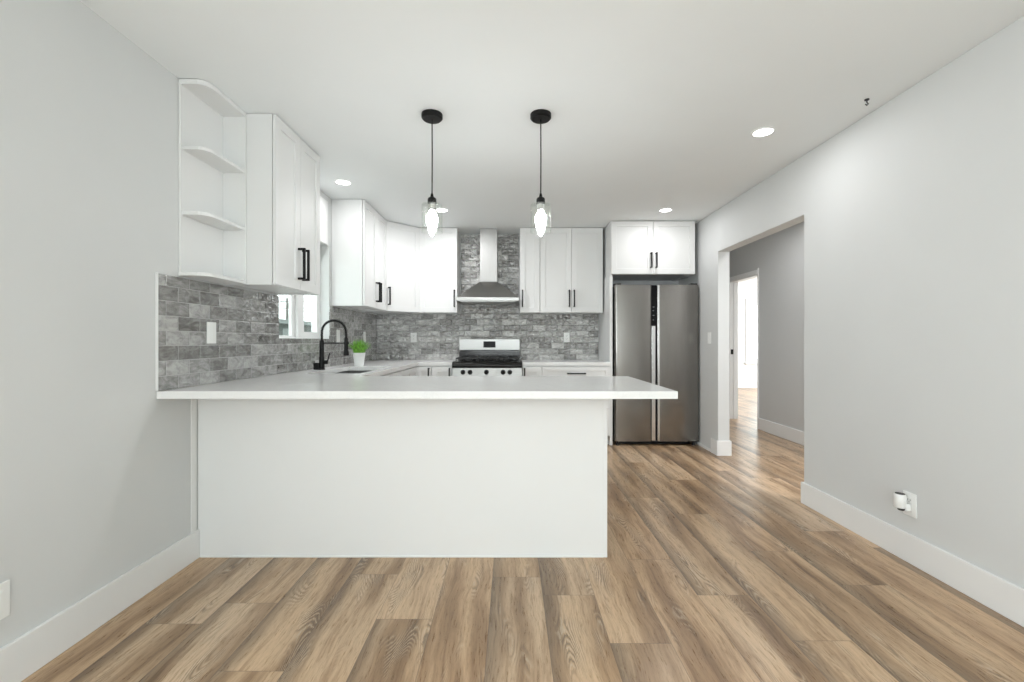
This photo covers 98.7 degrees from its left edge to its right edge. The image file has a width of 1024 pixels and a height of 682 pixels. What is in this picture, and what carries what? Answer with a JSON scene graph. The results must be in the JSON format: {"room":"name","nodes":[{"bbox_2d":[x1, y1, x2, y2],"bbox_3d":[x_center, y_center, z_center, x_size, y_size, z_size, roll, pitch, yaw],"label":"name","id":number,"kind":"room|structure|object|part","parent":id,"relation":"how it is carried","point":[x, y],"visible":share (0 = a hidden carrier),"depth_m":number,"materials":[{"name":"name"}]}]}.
{"room":"kitchen","nodes":[
{"label":"kitchen","id":0,"kind":"room"},
{"bbox_2d":[0,0,375,647],"bbox_3d":[-1.729,-0.080,1.445,0.160,2.440,7.890,0,0,0],"label":"wall","id":1,"kind":"structure","parent":0,"point":[95,468],"depth_m":1.68,"materials":[{"name":"grey paint"}]},
{"bbox_2d":[0,580,9,619],"bbox_3d":[-1.645,0.842,1.408,0.007,0.117,0.072,0,0,0],"label":"wall outlet","id":2,"kind":"object","parent":1,"relation":"attached to","point":[4,586],"visible":1,"depth_m":1.43,"materials":[{"name":"white plastic"}]},
{"bbox_2d":[0,529,199,681],"bbox_3d":[-1.642,1.066,-0.093,0.014,0.148,4.814,0,0,0],"label":"baseboard","id":3,"kind":"structure","parent":1,"relation":"attached to","point":[23,656],"depth_m":1.70,"materials":[{"name":"white paint"}]},
{"bbox_2d":[191,399,196,532],"bbox_3d":[-1.647,0.632,2.283,0.005,0.719,0.038,0,0,0],"label":"trim","id":4,"kind":"structure","parent":1,"relation":"attached to","point":[193,401],"depth_m":2.28,"materials":[{"name":"white paint"}]},
{"bbox_2d":[178,79,246,283],"bbox_3d":[-1.579,-0.809,2.346,0.139,0.975,0.332,0,0,0],"label":"wall shelf","id":5,"kind":"object","parent":1,"relation":"attached to","point":[212,129],"visible":1,"depth_m":2.36,"materials":[{"name":"white paint"}]},
{"bbox_3d":[-1.642,-0.806,2.346,0.012,0.932,0.332,0,0,0],"label":"panel","id":6,"kind":"part","parent":5,"relation":"part of","materials":[{"name":"white paint"}]},
{"bbox_3d":[-1.579,-1.284,2.346,0.139,0.025,0.332,0,0,0],"label":"panel","id":7,"kind":"part","parent":5,"relation":"part of","materials":[{"name":"white paint"}]},
{"bbox_3d":[-1.579,-0.331,2.346,0.139,0.018,0.332,0,0,0],"label":"panel","id":8,"kind":"part","parent":5,"relation":"part of","materials":[{"name":"white paint"}]},
{"bbox_3d":[-1.574,-0.959,2.343,0.124,0.017,0.314,0,0,0],"label":"shelf","id":9,"kind":"part","parent":5,"relation":"part of","materials":[{"name":"white paint"}]},
{"bbox_3d":[-1.574,-0.633,2.343,0.124,0.017,0.314,0,0,0],"label":"shelf","id":10,"kind":"part","parent":5,"relation":"part of","materials":[{"name":"white paint"}]},
{"bbox_3d":[-1.573,-0.806,2.506,0.127,0.932,0.012,0,0,0],"label":"panel","id":11,"kind":"part","parent":5,"relation":"part of","materials":[{"name":"white paint"}]},
{"bbox_2d":[155,272,376,390],"bbox_3d":[-1.643,-0.041,3.711,0.010,0.550,3.342,0,0,0],"label":"backsplash","id":12,"kind":"structure","parent":1,"relation":"attached to","point":[248,344],"depth_m":2.54,"materials":[{"name":"grey tile"}]},
{"bbox_3d":[-1.643,-0.041,2.042,0.010,0.550,0.004,0,0,0],"label":"edge trim","id":13,"kind":"part","parent":12,"relation":"part of","materials":[{"name":"white paint"}]},
{"bbox_2d":[207,322,215,343],"bbox_3d":[-1.636,-0.042,2.405,0.007,0.117,0.072,0,0,0],"label":"wall switch","id":14,"kind":"object","parent":12,"relation":"attached to","point":[211,326],"visible":1,"depth_m":2.40,"materials":[{"name":"white plastic"}]},
{"bbox_2d":[337,330,339,341],"bbox_3d":[-1.636,-0.042,4.170,0.007,0.117,0.072,0,0,0],"label":"wall outlet","id":15,"kind":"object","parent":12,"relation":"attached to","point":[338,331],"visible":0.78,"depth_m":4.16,"materials":[{"name":"white plastic"}]},
{"bbox_2d":[223,114,319,294],"bbox_3d":[-1.473,-0.808,2.807,0.349,0.977,0.586,0,0,0],"label":"upper cabinet","id":16,"kind":"object","parent":1,"relation":"attached to","point":[283,172],"visible":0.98,"depth_m":2.59,"materials":[{"name":"white paint"}]},
{"bbox_3d":[-1.506,-0.326,2.807,0.281,0.012,0.586,0,0,0],"label":"rail","id":17,"kind":"part","parent":16,"relation":"part of","materials":[{"name":"white paint"}]},
{"bbox_3d":[-1.353,-0.807,2.660,0.018,0.971,0.289,0,0,0],"label":"door","id":18,"kind":"part","parent":16,"relation":"part of","materials":[{"name":"white paint"}]},
{"bbox_3d":[-1.321,-0.484,2.779,0.046,0.200,0.014,0,0,0],"label":"handle","id":19,"kind":"part","parent":16,"relation":"part of","materials":[{"name":"black metal"}]},
{"bbox_3d":[-1.321,-0.484,2.835,0.046,0.200,0.014,0,0,0],"label":"handle","id":20,"kind":"part","parent":16,"relation":"part of","materials":[{"name":"black metal"}]},
{"bbox_3d":[-1.353,-0.807,2.954,0.018,0.971,0.289,0,0,0],"label":"door","id":21,"kind":"part","parent":16,"relation":"part of","materials":[{"name":"white paint"}]},
{"bbox_2d":[279,295,319,338],"bbox_3d":[-1.761,-0.432,3.547,0.060,0.835,0.875,0,0,0],"label":"window","id":22,"kind":"structure","parent":1,"relation":"in","point":[296,302],"depth_m":3.63,"materials":[{"name":"white paint"}]},
{"bbox_3d":[-1.774,-0.432,3.372,0.024,0.815,0.503,0,0,0],"label":"sash","id":23,"kind":"part","parent":22,"relation":"part of","materials":[{"name":"white paint"}]},
{"bbox_3d":[-1.748,-0.432,3.781,0.024,0.815,0.388,0,0,0],"label":"sash","id":24,"kind":"part","parent":22,"relation":"part of","materials":[{"name":"white paint"}]},
{"bbox_2d":[320,196,327,244],"bbox_3d":[-1.642,-1.046,3.495,0.014,0.388,0.870,0,0,0],"label":"window","id":25,"kind":"structure","parent":1,"relation":"attached to","point":[323,203],"depth_m":3.84,"materials":[{"name":"white glass"}]},
{"bbox_2d":[332,199,386,310],"bbox_3d":[-1.473,-0.808,4.401,0.349,0.977,0.722,0,0,0],"label":"upper cabinet","id":26,"kind":"object","parent":1,"relation":"attached to","point":[359,232],"visible":1,"depth_m":4.04,"materials":[{"name":"white paint"}]},
{"bbox_3d":[-1.506,-0.326,4.401,0.281,0.012,0.722,0,0,0],"label":"rail","id":27,"kind":"part","parent":26,"relation":"part of","materials":[{"name":"white paint"}]},
{"bbox_3d":[-1.353,-0.807,4.221,0.018,0.971,0.357,0,0,0],"label":"door","id":28,"kind":"part","parent":26,"relation":"part of","materials":[{"name":"white paint"}]},
{"bbox_3d":[-1.321,-0.481,4.373,0.046,0.195,0.014,0,0,0],"label":"handle","id":29,"kind":"part","parent":26,"relation":"part of","materials":[{"name":"black metal"}]},
{"bbox_3d":[-1.353,-0.807,4.582,0.018,0.971,0.357,0,0,0],"label":"door","id":30,"kind":"part","parent":26,"relation":"part of","materials":[{"name":"white paint"}]},
{"bbox_2d":[365,221,421,313],"bbox_3d":[-1.348,-0.809,5.061,0.598,0.975,0.656,0,0,0],"label":"upper cabinet","id":31,"kind":"object","parent":1,"relation":"attached to","point":[403,241],"visible":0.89,"depth_m":4.91,"materials":[{"name":"white paint"}]},
{"bbox_3d":[-1.315,-0.481,4.753,0.014,0.195,0.046,0,0,-45],"label":"handle","id":32,"kind":"part","parent":31,"relation":"part of","materials":[{"name":"black metal"}]},
{"bbox_3d":[-1.206,-0.807,4.907,0.425,0.971,0.018,0,0,-45],"label":"door","id":33,"kind":"part","parent":31,"relation":"part of","materials":[{"name":"white paint"}]},
{"bbox_2d":[21,388,1023,681],"bbox_3d":[3.575,1.200,4.050,10.849,0.120,13.500,0,0,0],"label":"floor","id":34,"kind":"structure","parent":0,"point":[715,568],"depth_m":1.86,"materials":[{"name":"brown wood"}]},
{"bbox_2d":[381,371,400,375],"bbox_3d":[-1.304,0.707,3.555,0.683,0.866,0.950,0,0,0],"label":"base cabinet","id":35,"kind":"object","parent":34,"relation":"on","point":[397,373],"visible":0.02,"depth_m":3.82,"materials":[{"name":"white paint"}]},
{"bbox_3d":[-1.017,0.361,3.555,0.018,0.154,0.946,0,0,0],"label":"drawer","id":36,"kind":"part","parent":35,"relation":"part of","materials":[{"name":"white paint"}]},
{"bbox_2d":[198,399,606,557],"bbox_3d":[-0.571,0.707,2.615,2.154,0.866,0.614,0,0,0],"label":"base cabinet","id":37,"kind":"object","parent":34,"relation":"on","point":[278,478],"visible":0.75,"depth_m":2.31,"materials":[{"name":"white paint"}]},
{"bbox_3d":[-0.573,1.134,2.312,2.119,0.012,0.008,0,0,0],"label":"shoe moulding","id":38,"kind":"part","parent":37,"relation":"part of","materials":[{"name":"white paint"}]},
{"bbox_2d":[156,360,677,398],"bbox_3d":[-0.436,0.254,3.712,2.424,0.036,3.336,0,0,0],"label":"countertop","id":39,"kind":"structure","parent":37,"relation":"on","point":[328,383],"depth_m":2.26,"materials":[{"name":"white stone"}]},
{"bbox_2d":[313,319,348,369],"bbox_3d":[-1.456,0.031,3.570,0.282,0.410,0.054,0,0,0],"label":"kitchen faucet","id":40,"kind":"object","parent":39,"relation":"on","point":[321,365],"visible":1,"depth_m":3.56,"materials":[{"name":"black metal"}]},
{"bbox_3d":[-1.425,0.021,3.570,0.219,0.020,0.042,0,0,0],"label":"holder arm","id":41,"kind":"part","parent":40,"relation":"part of","materials":[{"name":"black metal"}]},
{"bbox_2d":[338,371,368,372],"bbox_3d":[-1.278,0.367,3.565,0.417,0.186,0.862,0,0,0],"label":"sink","id":42,"kind":"object","parent":39,"relation":"in","point":[343,371],"visible":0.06,"depth_m":3.98,"materials":[{"name":"metal"}]},
{"bbox_2d":[349,338,370,365],"bbox_3d":[-1.409,0.106,4.095,0.226,0.260,0.219,0,0,-24],"label":"potted plant","id":43,"kind":"object","parent":39,"relation":"on","point":[359,349],"visible":1,"depth_m":4.06,"materials":[{"name":"green plant"}]},
{"bbox_3d":[-1.415,0.175,4.100,0.112,0.122,0.112,0,0,0],"label":"pot","id":44,"kind":"part","parent":43,"relation":"part of","materials":[{"name":"white ceramic"}]},
{"bbox_3d":[0.497,0.707,2.606,0.018,0.866,0.588,0,0,0],"label":"panel","id":45,"kind":"part","parent":37,"relation":"part of","materials":[{"name":"white paint"}]},
{"bbox_2d":[399,366,416,375],"bbox_3d":[-1.304,0.707,4.397,0.683,0.866,0.735,0,0,0],"label":"base cabinet","id":46,"kind":"object","parent":34,"relation":"on","point":[412,371],"visible":0.15,"depth_m":4.41,"materials":[{"name":"white paint"}]},
{"bbox_3d":[-1.017,0.361,4.240,0.018,0.154,0.416,0,0,0],"label":"drawer","id":47,"kind":"part","parent":46,"relation":"part of","materials":[{"name":"white paint"}]},
{"bbox_3d":[-1.017,0.656,4.596,0.018,0.744,0.288,0,0,0],"label":"panel","id":48,"kind":"part","parent":46,"relation":"part of","materials":[{"name":"white paint"}]},
{"bbox_2d":[416,366,431,375],"bbox_3d":[-0.944,0.707,5.044,0.172,0.866,0.683,0,0,0],"label":"base cabinet","id":49,"kind":"object","parent":34,"relation":"on","point":[421,370],"visible":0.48,"depth_m":4.75,"materials":[{"name":"white paint"}]},
{"bbox_2d":[432,366,451,375],"bbox_3d":[-0.748,0.707,5.044,0.218,0.866,0.683,0,0,0],"label":"base cabinet","id":50,"kind":"object","parent":34,"relation":"on","point":[436,370],"visible":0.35,"depth_m":4.75,"materials":[{"name":"white paint"}]},
{"bbox_2d":[452,339,521,375],"bbox_3d":[-0.258,0.540,5.017,0.753,1.120,0.706,0,0,0],"label":"gas range","id":51,"kind":"object","parent":34,"relation":"on","point":[477,357],"visible":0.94,"depth_m":4.92,"materials":[{"name":"metal"}]},
{"bbox_2d":[452,359,521,367],"bbox_3d":[-0.258,0.259,5.011,0.753,0.068,0.578,0,0,0],"label":"cooktop","id":52,"kind":"object","parent":51,"relation":"in","point":[460,363],"depth_m":4.73,"materials":[{"name":"black metal"}]},
{"bbox_3d":[-0.258,0.347,4.758,0.753,0.106,0.084,0,0,0],"label":"control panel","id":53,"kind":"part","parent":51,"relation":"part of","materials":[{"name":"metal"}]},
{"bbox_2d":[522,366,541,375],"bbox_3d":[0.230,0.707,5.044,0.211,0.866,0.683,0,0,0],"label":"base cabinet","id":54,"kind":"object","parent":34,"relation":"on","point":[526,370],"visible":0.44,"depth_m":4.75,"materials":[{"name":"white paint"}]},
{"bbox_2d":[542,366,609,443],"bbox_3d":[0.704,0.707,5.044,0.735,0.866,0.683,0,0,0],"label":"base cabinet","id":55,"kind":"object","parent":34,"relation":"on","point":[546,370],"visible":0.27,"depth_m":4.75,"materials":[{"name":"white paint"}]},
{"bbox_2d":[521,360,609,365],"bbox_3d":[0.598,0.254,5.064,0.951,0.036,0.632,0,0,0],"label":"countertop","id":56,"kind":"structure","parent":55,"relation":"on","point":[524,362],"depth_m":4.75,"materials":[{"name":"white stone"}]},
{"bbox_3d":[0.704,0.361,4.757,0.731,0.154,0.018,0,0,0],"label":"drawer","id":57,"kind":"part","parent":55,"relation":"part of","materials":[{"name":"white paint"}]},
{"bbox_3d":[0.704,0.880,4.757,0.731,0.296,0.018,0,0,0],"label":"drawer","id":58,"kind":"part","parent":55,"relation":"part of","materials":[{"name":"white paint"}]},
{"bbox_2d":[599,275,697,444],"bbox_3d":[1.552,0.211,5.068,0.956,1.857,0.642,0,0,0],"label":"refrigerator","id":59,"kind":"object","parent":34,"relation":"on","point":[655,327],"depth_m":4.75,"materials":[{"name":"grey metal"}]},
{"bbox_3d":[1.090,0.211,5.090,0.032,1.857,0.599,0,0,0],"label":"refrigerator side panel","id":60,"kind":"part","parent":59,"relation":"part of","materials":[{"name":"white wood"}]},
{"bbox_3d":[1.321,0.244,4.788,0.397,1.692,0.073,0,0,0],"label":"door","id":61,"kind":"part","parent":59,"relation":"part of","materials":[{"name":"silver metal"}]},
{"bbox_3d":[1.809,0.244,4.788,0.442,1.692,0.073,0,0,0],"label":"door","id":62,"kind":"part","parent":59,"relation":"part of","materials":[{"name":"silver metal"}]},
{"bbox_2d":[376,234,677,359],"bbox_3d":[0.178,-0.080,5.450,3.974,2.440,0.120,0,0,0],"label":"wall","id":63,"kind":"structure","parent":0,"point":[614,282],"depth_m":5.39,"materials":[{"name":"grey paint"}]},
{"bbox_2d":[419,228,459,313],"bbox_3d":[-0.839,-0.808,5.199,0.438,0.977,0.380,0,0,0],"label":"upper cabinet","id":64,"kind":"object","parent":63,"relation":"attached to","point":[439,252],"visible":1,"depth_m":5.07,"materials":[{"name":"white paint"}]},
{"bbox_3d":[-0.648,-0.481,5.032,0.014,0.195,0.046,0,0,0],"label":"handle","id":65,"kind":"part","parent":64,"relation":"part of","materials":[{"name":"black metal"}]},
{"bbox_2d":[377,234,597,359],"bbox_3d":[-0.286,-0.531,5.385,2.708,1.531,0.008,0,0,0],"label":"backsplash","id":66,"kind":"structure","parent":63,"relation":"attached to","point":[541,336],"depth_m":5.38,"materials":[{"name":"grey tile"}]},
{"bbox_2d":[411,333,416,341],"bbox_3d":[-1.190,-0.038,5.377,0.072,0.117,0.007,0,0,0],"label":"wall outlet","id":67,"kind":"object","parent":66,"relation":"attached to","point":[413,335],"visible":1,"depth_m":5.38,"materials":[{"name":"white plastic"}]},
{"bbox_2d":[564,333,569,341],"bbox_3d":[0.680,-0.038,5.377,0.072,0.117,0.007,0,0,0],"label":"wall outlet","id":68,"kind":"object","parent":66,"relation":"attached to","point":[566,335],"visible":1,"depth_m":5.38,"materials":[{"name":"white plastic"}]},
{"bbox_2d":[456,229,518,303],"bbox_3d":[-0.261,-0.868,5.139,0.702,0.860,0.484,0,0,0],"label":"range hood","id":69,"kind":"object","parent":63,"relation":"attached to","point":[488,290],"visible":1,"depth_m":5.10,"materials":[{"name":"metal"}]},
{"bbox_2d":[519,228,539,313],"bbox_3d":[0.217,-0.808,5.199,0.229,0.977,0.380,0,0,0],"label":"upper cabinet","id":70,"kind":"object","parent":63,"relation":"attached to","point":[529,238],"visible":0.98,"depth_m":5.05,"materials":[{"name":"white paint"}]},
{"bbox_2d":[539,228,602,313],"bbox_3d":[0.696,-0.808,5.199,0.723,0.977,0.380,0,0,0],"label":"upper cabinet","id":71,"kind":"object","parent":63,"relation":"attached to","point":[571,259],"visible":0.97,"depth_m":5.07,"materials":[{"name":"white paint"}]},
{"bbox_3d":[0.515,-0.807,5.064,0.358,0.971,0.018,0,0,0],"label":"door","id":72,"kind":"part","parent":71,"relation":"part of","materials":[{"name":"white paint"}]},
{"bbox_3d":[0.876,-0.807,5.064,0.358,0.971,0.018,0,0,0],"label":"door","id":73,"kind":"part","parent":71,"relation":"part of","materials":[{"name":"white paint"}]},
{"bbox_2d":[603,221,694,281],"bbox_3d":[1.541,-1.008,5.055,0.910,0.577,0.666,0,0,0],"label":"upper cabinet","id":74,"kind":"object","parent":63,"relation":"attached to","point":[632,250],"visible":0.98,"depth_m":4.78,"materials":[{"name":"white paint"}]},
{"bbox_3d":[1.313,-1.008,4.777,0.451,0.571,0.018,0,0,0],"label":"door","id":75,"kind":"part","parent":74,"relation":"part of","materials":[{"name":"white paint"}]},
{"bbox_3d":[1.541,-0.726,5.089,0.910,0.012,0.598,0,0,0],"label":"rail","id":76,"kind":"part","parent":74,"relation":"part of","materials":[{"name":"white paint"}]},
{"bbox_3d":[1.513,-0.867,4.745,0.014,0.165,0.046,0,0,0],"label":"handle","id":77,"kind":"part","parent":74,"relation":"part of","materials":[{"name":"black metal"}]},
{"bbox_3d":[1.569,-0.867,4.745,0.014,0.165,0.046,0,0,0],"label":"handle","id":78,"kind":"part","parent":74,"relation":"part of","materials":[{"name":"black metal"}]},
{"bbox_3d":[1.768,-1.008,4.777,0.451,0.571,0.018,0,0,0],"label":"door","id":79,"kind":"part","parent":74,"relation":"part of","materials":[{"name":"white paint"}]},
{"bbox_2d":[80,0,1023,285],"bbox_3d":[3.575,-1.360,4.050,10.849,0.120,13.500,0,0,0],"label":"ceiling","id":80,"kind":"structure","parent":0,"point":[653,105],"depth_m":2.18,"materials":[{"name":"paint"}]},
{"bbox_2d":[335,179,351,184],"bbox_3d":[-1.377,-1.297,3.610,0.132,0.006,0.132,0,0,0],"label":"recessed light","id":81,"kind":"object","parent":80,"relation":"in","point":[338,181],"visible":1,"depth_m":3.61,"materials":[{"name":"white paint"}]},
{"bbox_2d":[336,180,349,184],"bbox_3d":[-1.377,-1.298,3.610,0.109,0.002,0.109,0,0,0],"label":"diffuser","id":82,"kind":"object","parent":81,"relation":"attached to","point":[342,182],"depth_m":3.61,"materials":[{"name":"white plastic"}]},
{"bbox_2d":[421,109,442,235],"bbox_3d":[-0.454,-0.950,2.530,0.120,0.700,0.120,0,0,0],"label":"pendant light","id":83,"kind":"object","parent":80,"relation":"hanging from","point":[431,116],"visible":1,"depth_m":2.51,"materials":[{"name":"glass"}]},
{"bbox_2d":[428,193,435,210],"bbox_3d":[-0.454,-0.795,2.530,0.050,0.099,0.050,0,0,0],"label":"socket","id":84,"kind":"object","parent":83,"relation":"attached to","point":[431,200],"depth_m":2.51,"materials":[{"name":"metal"}]},
{"bbox_3d":[-0.454,-1.048,2.530,0.008,0.445,0.007,0,0,0],"label":"cord","id":85,"kind":"part","parent":83,"relation":"part of","materials":[{"name":"black metal"}]},
{"bbox_3d":[-0.454,-0.674,2.530,0.066,0.148,0.066,0,0,0],"label":"bulb","id":86,"kind":"part","parent":83,"relation":"part of","materials":[{"name":"white glass"}]},
{"bbox_2d":[436,208,447,211],"bbox_3d":[-0.690,-1.297,4.380,0.132,0.006,0.132,0,0,0],"label":"recessed light","id":87,"kind":"object","parent":80,"relation":"in","point":[437,209],"visible":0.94,"depth_m":4.38,"materials":[{"name":"white paint"}]},
{"bbox_2d":[530,109,550,235],"bbox_3d":[0.171,-0.950,2.530,0.120,0.700,0.120,0,0,0],"label":"pendant light","id":88,"kind":"object","parent":80,"relation":"hanging from","point":[539,116],"visible":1,"depth_m":2.51,"materials":[{"name":"glass"}]},
{"bbox_2d":[536,193,544,210],"bbox_3d":[0.171,-0.795,2.530,0.050,0.099,0.050,0,0,0],"label":"socket","id":89,"kind":"object","parent":88,"relation":"attached to","point":[540,201],"depth_m":2.51,"materials":[{"name":"metal"}]},
{"bbox_3d":[0.171,-0.674,2.530,0.066,0.148,0.066,0,0,0],"label":"bulb","id":90,"kind":"part","parent":88,"relation":"part of","materials":[{"name":"white glass"}]},
{"bbox_3d":[0.172,-1.048,2.530,0.008,0.445,0.007,0,0,0],"label":"cord","id":91,"kind":"part","parent":88,"relation":"part of","materials":[{"name":"black metal"}]},
{"bbox_2d":[659,208,672,211],"bbox_3d":[1.540,-1.297,4.380,0.132,0.006,0.132,0,0,0],"label":"recessed light","id":92,"kind":"object","parent":80,"relation":"in","point":[663,209],"visible":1,"depth_m":4.38,"materials":[{"name":"white paint"}]},
{"bbox_2d":[751,127,774,136],"bbox_3d":[1.570,-1.297,2.740,0.132,0.006,0.132,0,0,0],"label":"recessed light","id":93,"kind":"object","parent":80,"relation":"in","point":[761,132],"visible":1,"depth_m":2.73,"materials":[{"name":"white paint"}]},
{"bbox_2d":[753,128,772,135],"bbox_3d":[1.570,-1.298,2.740,0.109,0.002,0.109,0,0,0],"label":"diffuser","id":94,"kind":"object","parent":93,"relation":"attached to","point":[761,131],"depth_m":2.73,"materials":[{"name":"white plastic"}]},
{"bbox_2d":[738,286,756,380],"bbox_3d":[5.645,-0.080,10.630,4.910,2.440,0.140,0,0,0],"label":"wall","id":95,"kind":"structure","parent":0,"point":[745,372],"depth_m":10.56,"materials":[{"name":"paint"}]},
{"bbox_2d":[738,381,756,387],"bbox_3d":[5.652,1.060,10.553,4.695,0.160,0.014,0,0,0],"label":"baseboard","id":96,"kind":"structure","parent":95,"relation":"attached to","point":[741,384],"depth_m":10.54,"materials":[{"name":"white paint"}]},
{"bbox_2d":[744,298,756,364],"bbox_3d":[6.310,-0.210,10.530,1.420,1.600,0.060,0,0,0],"label":"trim","id":97,"kind":"structure","parent":95,"relation":"attached to","point":[748,300],"depth_m":10.54,"materials":[{"name":"white paint"}]},
{"bbox_2d":[750,301,756,361],"bbox_3d":[6.310,-0.210,10.620,1.180,1.460,0.060,0,0,0],"label":"window","id":98,"kind":"structure","parent":95,"relation":"in","point":[751,302],"depth_m":10.59,"materials":[{"name":"white paint"}]},
{"bbox_2d":[729,221,803,431],"bbox_3d":[3.248,-0.080,6.080,0.115,2.440,8.960,0,0,0],"label":"wall","id":99,"kind":"structure","parent":0,"point":[778,256],"depth_m":5.23,"materials":[{"name":"grey paint"}]},
{"bbox_2d":[729,268,758,428],"bbox_3d":[3.240,0.102,6.077,0.135,2.075,0.837,0,0,0],"label":"door frame","id":100,"kind":"structure","parent":99,"relation":"in","point":[733,285],"depth_m":6.41,"materials":[{"name":"white paint"}]},
{"bbox_2d":[758,418,803,444],"bbox_3d":[3.183,1.066,3.628,0.014,0.148,4.057,0,0,0],"label":"baseboard","id":101,"kind":"structure","parent":99,"relation":"attached to","point":[797,436],"depth_m":5.16,"materials":[{"name":"white paint"}]},
{"bbox_2d":[678,16,1023,588],"bbox_3d":[2.107,-0.080,2.250,0.115,2.440,9.500,0,0,0],"label":"wall","id":102,"kind":"structure","parent":0,"point":[912,213],"depth_m":2.23,"materials":[{"name":"grey paint"}]},
{"bbox_2d":[708,332,710,343],"bbox_3d":[2.046,-0.025,4.540,0.008,0.117,0.072,0,0,0],"label":"light switch","id":103,"kind":"object","parent":102,"relation":"attached to","point":[709,333],"visible":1,"depth_m":4.53,"materials":[{"name":"white plastic"}]},
{"bbox_2d":[695,438,731,455],"bbox_3d":[2.107,1.066,5.671,0.143,0.148,2.657,0,0,0],"label":"baseboard opening","id":104,"kind":"structure","parent":102,"relation":"attached to","point":[719,448],"depth_m":4.34,"materials":[{"name":"white paint"}]},
{"bbox_2d":[903,490,916,518],"bbox_3d":[2.046,0.840,2.258,0.007,0.120,0.074,0,0,0],"label":"wall outlet","id":105,"kind":"object","parent":102,"relation":"attached to","point":[911,498],"visible":0.84,"depth_m":2.24,"materials":[{"name":"white plastic"}]},
{"bbox_2d":[893,492,910,510],"bbox_3d":[2.011,0.830,2.270,0.061,0.084,0.052,0,0,0],"label":"plug","id":106,"kind":"object","parent":105,"relation":"attached to","point":[899,499],"visible":1,"depth_m":2.25,"materials":[{"name":"white plastic"}]},
{"bbox_2d":[801,482,1023,626],"bbox_3d":[2.107,1.066,0.297,0.143,0.148,5.594,0,0,0],"label":"baseboard","id":107,"kind":"structure","parent":102,"relation":"attached to","point":[1006,598],"depth_m":2.15,"materials":[{"name":"white paint"}]},
{"label":"outside","id":108,"kind":"structure","parent":0,"visible":0},
{"bbox_3d":[-60.924,1.440,35.000,118.151,0.100,190.000,0,0,0],"label":"ground","id":109,"kind":"structure","parent":108,"visible":0},
{"bbox_2d":[282,298,288,319],"bbox_3d":[-40.700,-3.185,80.000,2.600,9.150,0.663,0,0,0],"label":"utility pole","id":110,"kind":"object","parent":109,"relation":"on","point":[287,303],"visible":0.34,"depth_m":79.83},
{"bbox_2d":[279,319,310,335],"bbox_3d":[-17.150,0.035,30.000,6.300,2.710,20.600,0,0,0],"label":"building","id":111,"kind":"structure","parent":109,"relation":"on","point":[283,323],"depth_m":27.84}
]}

